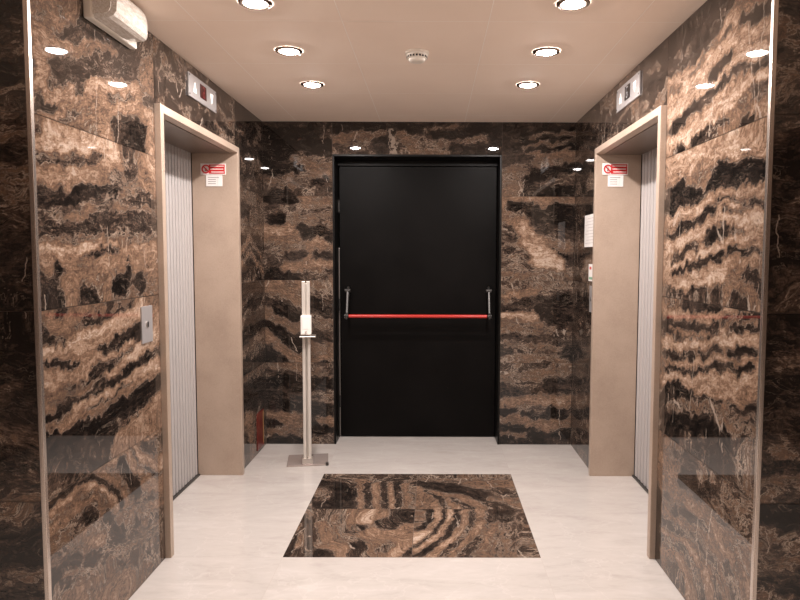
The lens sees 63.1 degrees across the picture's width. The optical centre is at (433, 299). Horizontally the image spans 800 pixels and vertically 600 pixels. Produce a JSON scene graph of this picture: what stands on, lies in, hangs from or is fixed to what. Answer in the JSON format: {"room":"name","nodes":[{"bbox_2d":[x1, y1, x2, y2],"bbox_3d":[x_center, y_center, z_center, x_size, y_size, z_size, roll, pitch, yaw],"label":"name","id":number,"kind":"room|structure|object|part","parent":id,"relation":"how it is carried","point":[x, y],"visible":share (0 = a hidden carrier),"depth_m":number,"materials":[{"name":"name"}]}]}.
{"room":"elevator lobby","nodes":[
{"label":"elevator lobby","id":0,"kind":"room"},
{"bbox_2d":[0,0,44,599],"bbox_3d":[-2.065,0.070,2.017,1.678,2.348,0.003,0,4,0],"label":"wall","id":1,"kind":"structure","parent":0,"point":[21,538],"depth_m":2.02,"materials":[{"name":"brown stone"}]},
{"bbox_2d":[30,0,266,599],"bbox_3d":[-1.229,-0.017,3.374,0.003,2.348,2.721,0,4,0],"label":"wall","id":2,"kind":"structure","parent":0,"point":[95,96],"depth_m":2.44,"materials":[{"name":"brown stone"}]},
{"bbox_2d":[22,0,51,599],"bbox_3d":[-1.228,0.073,2.021,0.014,2.348,0.016,0,4,0],"label":"trim","id":3,"kind":"structure","parent":2,"relation":"attached to","point":[25,3],"depth_m":2.01,"materials":[{"name":"metal"}]},
{"bbox_2d":[83,0,147,48],"bbox_3d":[-1.167,-1.062,2.440,0.110,0.132,0.355,0,4,0],"label":"emergency light","id":4,"kind":"object","parent":2,"relation":"attached to","point":[122,20],"visible":1,"depth_m":2.37,"materials":[{"name":"beige plastic"}]},
{"bbox_2d":[140,305,152,343],"bbox_3d":[-1.222,0.104,2.779,0.009,0.156,0.104,0,4,0],"label":"plate","id":5,"kind":"object","parent":2,"relation":"attached to","point":[146,311],"visible":1,"depth_m":2.77,"materials":[{"name":"metal"}]},
{"bbox_2d":[154,103,243,557],"bbox_3d":[-1.390,0.122,3.503,0.376,2.052,1.170,0,4,0],"label":"entrance","id":6,"kind":"object","parent":2,"relation":"attached to","point":[199,232],"visible":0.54,"depth_m":4.00,"materials":[{"name":"metal"}]},
{"bbox_3d":[-1.506,0.102,3.759,0.040,2.034,0.573,0,4,0],"label":"sliding door","id":7,"kind":"part","parent":6,"relation":"part of","materials":[{"name":"metal"}]},
{"bbox_3d":[-1.365,-0.864,3.438,0.233,0.004,1.094,0,4,0],"label":"soffit panel","id":8,"kind":"part","parent":6,"relation":"part of","materials":[{"name":"beige metal"}]},
{"bbox_2d":[200,163,225,174],"bbox_3d":[-1.351,-0.802,3.986,0.155,0.068,0.010,0,4,0],"label":"prohibition sign","id":9,"kind":"object","parent":6,"relation":"attached to","point":[206,169],"visible":1,"depth_m":3.99,"materials":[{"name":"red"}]},
{"bbox_2d":[206,175,222,185],"bbox_3d":[-1.346,-0.732,3.994,0.100,0.068,0.002,0,4,0],"label":"paper label","id":10,"kind":"object","parent":6,"relation":"attached to","point":[211,180],"visible":1,"depth_m":3.99,"materials":[{"name":"grey paper"}]},
{"bbox_2d":[208,177,218,183],"bbox_3d":[-1.350,-0.732,3.993,0.068,0.061,0.001,0,4,0],"label":"print","id":11,"kind":"object","parent":10,"relation":"attached to","point":[211,180],"depth_m":3.99,"materials":[{"name":"grey paper"}]},
{"bbox_2d":[187,71,216,112],"bbox_3d":[-1.219,-1.091,3.440,0.011,0.117,0.415,0,4,0],"label":"indicator","id":12,"kind":"object","parent":2,"relation":"attached to","point":[199,91],"visible":1,"depth_m":3.40,"materials":[{"name":"white"}]},
{"bbox_2d":[257,409,263,450],"bbox_3d":[-1.229,0.921,4.624,0.008,0.260,0.170,0,4,0],"label":"wall plate","id":13,"kind":"object","parent":2,"relation":"attached to","point":[260,416],"visible":1,"depth_m":4.62,"materials":[{"name":"red metal"}]},
{"bbox_2d":[129,433,684,599],"bbox_3d":[-0.107,1.302,1.299,5.600,0.002,7.620,0,4,0],"label":"floor","id":14,"kind":"structure","parent":0,"point":[388,517],"depth_m":3.32,"materials":[{"name":"white tile"}]},
{"bbox_2d":[287,281,328,466],"bbox_3d":[-0.844,0.483,4.353,0.273,1.221,0.285,0,4,-9],"label":"stand","id":15,"kind":"object","parent":14,"relation":"on","point":[307,458],"visible":1,"depth_m":4.29,"materials":[{"name":"metal"}]},
{"bbox_3d":[-0.836,-0.012,4.263,0.052,0.222,0.032,0,4,-9],"label":"rail","id":16,"kind":"part","parent":15,"relation":"part of","materials":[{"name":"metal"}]},
{"bbox_2d":[300,315,311,334],"bbox_3d":[-0.835,0.162,4.262,0.070,0.125,0.085,0,4,-9],"label":"dispenser","id":17,"kind":"object","parent":15,"relation":"on","point":[305,320],"depth_m":4.22,"materials":[{"name":"plastic"}]},
{"bbox_3d":[-0.837,0.642,4.306,0.052,0.888,0.040,0,4,-9],"label":"post","id":18,"kind":"part","parent":15,"relation":"part of","materials":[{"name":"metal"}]},
{"bbox_2d":[299,334,315,337],"bbox_3d":[-0.821,0.236,4.249,0.104,0.010,0.105,0,4,-9],"label":"drip tray","id":19,"kind":"object","parent":15,"relation":"on","point":[302,335],"depth_m":4.21,"materials":[{"name":"metal"}]},
{"bbox_3d":[-0.851,1.086,4.415,0.270,0.009,0.240,0,4,-9],"label":"plate","id":20,"kind":"part","parent":15,"relation":"part of","materials":[{"name":"metal"}]},
{"bbox_2d":[130,0,706,121],"bbox_3d":[-0.099,-1.032,1.003,5.600,0.001,7.340,0,4,0],"label":"ceiling","id":21,"kind":"structure","parent":0,"point":[479,50],"depth_m":3.07,"materials":[{"name":"white paint"}]},
{"bbox_2d":[238,0,272,9],"bbox_3d":[-0.678,-1.125,2.475,0.128,0.013,0.128,0,4,0],"label":"recessed light","id":22,"kind":"object","parent":21,"relation":"in","point":[250,4],"visible":1,"depth_m":2.47,"materials":[{"name":"white"}]},
{"bbox_2d":[243,0,266,7],"bbox_3d":[-0.678,-1.124,2.475,0.089,0.010,0.089,0,4,0],"label":"diffuser","id":23,"kind":"object","parent":22,"relation":"attached to","point":[246,3],"depth_m":2.46,"materials":[{"name":"white"}]},
{"bbox_2d":[275,46,302,55],"bbox_3d":[-0.679,-1.164,3.053,0.128,0.013,0.128,0,4,0],"label":"recessed light","id":24,"kind":"object","parent":21,"relation":"in","point":[283,50],"visible":1,"depth_m":3.03,"materials":[{"name":"white"}]},
{"bbox_2d":[279,49,297,54],"bbox_3d":[-0.679,-1.162,3.053,0.089,0.010,0.089,0,4,0],"label":"diffuser","id":25,"kind":"object","parent":24,"relation":"attached to","point":[281,51],"depth_m":3.04,"materials":[{"name":"white glass"}]},
{"bbox_2d":[301,81,323,87],"bbox_3d":[-0.680,-1.203,3.649,0.128,0.013,0.128,0,4,0],"label":"recessed light","id":26,"kind":"object","parent":21,"relation":"in","point":[309,84],"visible":1,"depth_m":3.63,"materials":[{"name":"metal"}]},
{"bbox_2d":[304,83,319,86],"bbox_3d":[-0.680,-1.202,3.649,0.089,0.010,0.089,0,4,0],"label":"diffuser","id":27,"kind":"object","parent":26,"relation":"attached to","point":[305,84],"depth_m":3.63,"materials":[{"name":"white"}]},
{"bbox_2d":[405,48,428,63],"bbox_3d":[-0.078,-1.145,3.071,0.112,0.049,0.112,0,4,0],"label":"smoke detector","id":28,"kind":"object","parent":21,"relation":"attached to","point":[415,55],"visible":1,"depth_m":3.04,"materials":[{"name":"beige plastic"}]},
{"bbox_2d":[516,81,538,87],"bbox_3d":[0.528,-1.199,3.641,0.128,0.013,0.128,0,4,0],"label":"recessed light","id":29,"kind":"object","parent":21,"relation":"in","point":[529,84],"visible":1,"depth_m":3.62,"materials":[{"name":"white"}]},
{"bbox_2d":[520,84,534,87],"bbox_3d":[0.528,-1.198,3.642,0.089,0.010,0.089,0,4,0],"label":"diffuser","id":30,"kind":"object","parent":29,"relation":"attached to","point":[521,85],"depth_m":3.63,"materials":[{"name":"white plastic"}]},
{"bbox_2d":[533,47,559,56],"bbox_3d":[0.529,-1.160,3.056,0.128,0.013,0.128,0,4,0],"label":"recessed light","id":31,"kind":"object","parent":21,"relation":"in","point":[545,51],"visible":1,"depth_m":3.04,"materials":[{"name":"white"}]},
{"bbox_2d":[537,50,554,55],"bbox_3d":[0.529,-1.159,3.056,0.089,0.010,0.089,0,4,0],"label":"diffuser","id":32,"kind":"object","parent":31,"relation":"attached to","point":[539,52],"depth_m":3.04,"materials":[{"name":"white"}]},
{"bbox_2d":[556,0,589,10],"bbox_3d":[0.530,-1.121,2.472,0.128,0.013,0.128,0,4,0],"label":"recessed light","id":33,"kind":"object","parent":21,"relation":"in","point":[567,5],"visible":1,"depth_m":2.46,"materials":[{"name":"white"}]},
{"bbox_2d":[561,0,584,8],"bbox_3d":[0.530,-1.120,2.472,0.089,0.010,0.089,0,4,0],"label":"diffuser","id":34,"kind":"object","parent":33,"relation":"attached to","point":[565,4],"depth_m":2.46,"materials":[{"name":"white"}]},
{"bbox_2d":[262,121,575,444],"bbox_3d":[-0.106,-0.104,4.737,2.248,2.348,0.006,0,4,0],"label":"wall","id":35,"kind":"structure","parent":0,"point":[538,158],"depth_m":4.72,"materials":[{"name":"brown stone"}]},
{"bbox_2d":[332,154,501,444],"bbox_3d":[-0.121,0.002,4.885,1.220,2.117,0.292,0,4,0],"label":"door","id":36,"kind":"structure","parent":35,"relation":"in","point":[417,238],"depth_m":4.93,"materials":[{"name":"black paint"}]},
{"bbox_3d":[-0.643,0.020,4.859,0.016,0.239,0.153,0,4,0],"label":"bar arm","id":37,"kind":"part","parent":36,"relation":"part of","materials":[{"name":"metal"}]},
{"bbox_3d":[0.415,0.023,4.862,0.016,0.239,0.153,0,4,0],"label":"bar arm","id":38,"kind":"part","parent":36,"relation":"part of","materials":[{"name":"metal"}]},
{"bbox_2d":[571,0,771,599],"bbox_3d":[1.022,-0.010,3.379,0.003,2.348,2.721,0,4,0],"label":"wall","id":39,"kind":"structure","parent":0,"point":[711,74],"depth_m":2.44,"materials":[{"name":"brown stone"}]},
{"bbox_2d":[584,214,592,246],"bbox_3d":[1.019,-0.452,4.251,0.003,0.210,0.270,0,4,0],"label":"paper notice","id":40,"kind":"object","parent":39,"relation":"attached to","point":[588,239],"visible":0.7,"depth_m":4.28,"materials":[{"name":"white paper"}]},
{"bbox_2d":[588,264,591,280],"bbox_3d":[1.018,-0.176,4.199,0.003,0.110,0.140,0,4,0],"label":"tag","id":41,"kind":"object","parent":39,"relation":"attached to","point":[590,265],"visible":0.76,"depth_m":4.22,"materials":[{"name":"plastic"}]},
{"bbox_2d":[589,286,591,312],"bbox_3d":[1.015,-0.005,4.186,0.009,0.170,0.100,0,4,0],"label":"plate","id":42,"kind":"object","parent":39,"relation":"attached to","point":[590,290],"visible":0.7,"depth_m":4.20,"materials":[{"name":"metal"}]},
{"bbox_2d":[588,105,666,558],"bbox_3d":[1.181,0.130,3.509,0.373,2.052,1.170,0,4,0],"label":"entrance","id":43,"kind":"object","parent":39,"relation":"attached to","point":[628,220],"visible":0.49,"depth_m":4.02,"materials":[{"name":"metal"}]},
{"bbox_2d":[602,163,627,174],"bbox_3d":[1.115,-0.803,3.991,0.158,0.070,0.010,0,4,0],"label":"prohibition sign","id":44,"kind":"object","parent":43,"relation":"attached to","point":[607,168],"visible":1,"depth_m":3.99,"materials":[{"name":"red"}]},
{"bbox_2d":[608,175,622,186],"bbox_3d":[1.119,-0.731,3.999,0.095,0.069,0.002,0,4,0],"label":"paper label","id":45,"kind":"object","parent":43,"relation":"attached to","point":[613,180],"visible":1,"depth_m":4.00,"materials":[{"name":"grey paper"}]},
{"bbox_3d":[1.162,-0.856,3.443,0.230,0.004,1.094,0,4,0],"label":"soffit panel","id":46,"kind":"part","parent":43,"relation":"part of","materials":[{"name":"beige metal"}]},
{"bbox_3d":[1.295,0.110,3.765,0.040,2.034,0.573,0,4,0],"label":"sliding door","id":47,"kind":"part","parent":43,"relation":"part of","materials":[{"name":"metal"}]},
{"bbox_2d":[616,70,640,112],"bbox_3d":[1.019,-1.085,3.412,0.011,0.121,0.400,0,4,0],"label":"indicator","id":48,"kind":"object","parent":39,"relation":"attached to","point":[631,90],"visible":1,"depth_m":3.37,"materials":[{"name":"white plastic"}]},
{"bbox_2d":[750,0,778,599],"bbox_3d":[1.026,0.080,2.026,0.014,2.348,0.016,0,4,0],"label":"trim","id":49,"kind":"structure","parent":39,"relation":"attached to","point":[775,3],"depth_m":2.02,"materials":[{"name":"metal"}]},
{"bbox_2d":[756,0,799,599],"bbox_3d":[1.860,0.083,2.025,1.671,2.348,0.003,0,4,0],"label":"wall","id":50,"kind":"structure","parent":0,"point":[778,572],"depth_m":2.03,"materials":[{"name":"brown stone"}]}
]}

